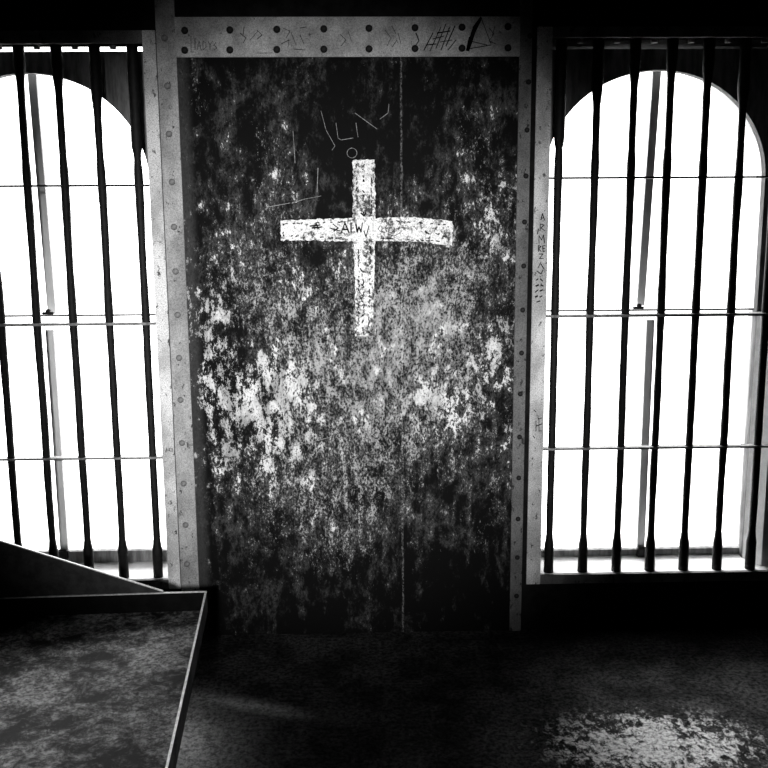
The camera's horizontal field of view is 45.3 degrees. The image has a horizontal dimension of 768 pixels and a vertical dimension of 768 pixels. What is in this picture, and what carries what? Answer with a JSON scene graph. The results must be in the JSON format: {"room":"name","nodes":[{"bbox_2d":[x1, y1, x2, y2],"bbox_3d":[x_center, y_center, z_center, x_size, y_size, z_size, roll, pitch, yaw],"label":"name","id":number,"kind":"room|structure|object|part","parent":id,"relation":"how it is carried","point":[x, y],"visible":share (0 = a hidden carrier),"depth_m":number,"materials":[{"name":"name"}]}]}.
{"room":"prison interior","nodes":[
{"label":"prison interior","id":0,"kind":"room"},
{"bbox_2d":[0,0,767,628],"bbox_3d":[-0.085,-0.571,3.351,5.200,2.950,0.400,-1,10,-1],"label":"wall","id":1,"kind":"structure","parent":0,"point":[703,603],"depth_m":3.07,"materials":[{"name":"paint"}]},
{"bbox_2d":[0,51,166,562],"bbox_3d":[-1.365,-0.237,3.390,1.235,1.858,0.340,-1,10,-1],"label":"window","id":2,"kind":"structure","parent":1,"relation":"in","point":[114,72],"depth_m":3.31,"materials":[{"name":"painted metal"},{"name":"glass"},{"name":"black iron"}]},
{"bbox_3d":[-1.387,-0.226,3.326,1.189,1.858,0.030,-1,10,-1],"label":"arched casing","id":3,"kind":"part","parent":2,"relation":"part of","materials":[{"name":"grey wood"}]},
{"bbox_3d":[-1.221,0.213,3.441,0.864,0.947,0.028,-1,10,-1],"label":"sash","id":4,"kind":"part","parent":2,"relation":"part of","materials":[{"name":"grey wood"}]},
{"bbox_2d":[9,540,167,578],"bbox_3d":[-1.382,0.693,3.551,1.189,0.030,0.425,-1,10,-1],"label":"trim","id":5,"kind":"structure","parent":1,"relation":"attached to","point":[137,570],"depth_m":3.67,"materials":[{"name":"white paint"}]},
{"bbox_2d":[0,30,180,588],"bbox_3d":[-1.387,-0.206,3.195,1.282,1.933,0.059,-1,10,-1],"label":"bars","id":6,"kind":"object","parent":1,"relation":"in","point":[147,38],"visible":0.98,"depth_m":3.18,"materials":[{"name":"black metal"}]},
{"bbox_2d":[154,0,199,590],"bbox_3d":[-0.713,-0.528,3.128,0.064,2.950,0.022,-1,10,-1],"label":"metal post","id":7,"kind":"object","parent":1,"relation":"attached to","point":[164,9],"visible":0.96,"depth_m":3.16,"materials":[{"name":"metal"}]},
{"bbox_2d":[174,16,519,57],"bbox_3d":[-0.119,-1.146,3.037,1.148,0.126,0.020,-1,10,-1],"label":"metal beam","id":8,"kind":"structure","parent":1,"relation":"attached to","point":[488,36],"depth_m":3.04,"materials":[{"name":"metal"}]},
{"bbox_2d":[177,57,518,634],"bbox_3d":[-0.111,-0.086,3.227,1.145,2.037,0.006,-1,10,-1],"label":"panel","id":9,"kind":"object","parent":1,"relation":"attached to","point":[399,519],"depth_m":3.22,"materials":[{"name":"metal"}]},
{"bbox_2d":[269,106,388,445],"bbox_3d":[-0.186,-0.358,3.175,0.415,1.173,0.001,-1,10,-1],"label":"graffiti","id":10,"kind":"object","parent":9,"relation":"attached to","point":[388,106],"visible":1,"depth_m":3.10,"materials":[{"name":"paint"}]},
{"bbox_2d":[280,159,452,336],"bbox_3d":[-0.058,-0.463,3.160,0.593,0.603,0.002,-1,10,-1],"label":"cross","id":11,"kind":"object","parent":9,"relation":"attached to","point":[363,229],"visible":1,"depth_m":3.15,"materials":[{"name":"white paint"}]},
{"bbox_2d":[509,0,532,630],"bbox_3d":[0.475,-0.541,3.156,0.043,2.950,0.022,-1,10,-1],"label":"metal post","id":12,"kind":"object","parent":1,"relation":"attached to","point":[526,6],"visible":1,"depth_m":3.20,"materials":[{"name":"grey metal"}]},
{"bbox_2d":[526,26,767,583],"bbox_3d":[1.053,-0.235,3.252,1.077,1.947,0.062,-1,10,-1],"label":"bars","id":13,"kind":"object","parent":1,"relation":"in","point":[545,34],"visible":1,"depth_m":3.23,"materials":[{"name":"black metal"}]},
{"bbox_2d":[540,532,767,573],"bbox_3d":[1.055,0.671,3.609,0.976,0.030,0.425,-1,10,-1],"label":"window sill","id":14,"kind":"structure","parent":1,"relation":"attached to","point":[697,562],"depth_m":3.53,"materials":[{"name":"white paint"}]},
{"bbox_2d":[541,49,767,565],"bbox_3d":[1.016,-0.267,3.446,1.040,1.879,0.340,-1,10,-1],"label":"window","id":15,"kind":"structure","parent":1,"relation":"in","point":[579,61],"depth_m":3.37,"materials":[{"name":"grey wood"}]},
{"bbox_3d":[0.972,0.191,3.493,0.855,0.952,0.028,-1,10,-1],"label":"sash","id":16,"kind":"part","parent":15,"relation":"part of","materials":[{"name":"grey wood"}]},
{"bbox_3d":[0.965,-0.723,3.377,0.913,0.905,0.030,-1,10,-1],"label":"sash","id":17,"kind":"part","parent":15,"relation":"part of","materials":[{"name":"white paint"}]},
{"bbox_2d":[176,625,767,767],"bbox_3d":[-0.001,1.477,0.708,5.200,0.200,6.500,-1,10,-1],"label":"floor","id":18,"kind":"structure","parent":0,"point":[683,696],"depth_m":2.91,"materials":[{"name":"concrete"}]},
{"bbox_2d":[0,540,207,767],"bbox_3d":[-1.106,0.741,2.164,1.355,0.777,1.398,-1,10,-1],"label":"bunk","id":19,"kind":"object","parent":18,"relation":"on","point":[98,668],"visible":1,"depth_m":2.52,"materials":[{"name":"grey paint"}]}
]}

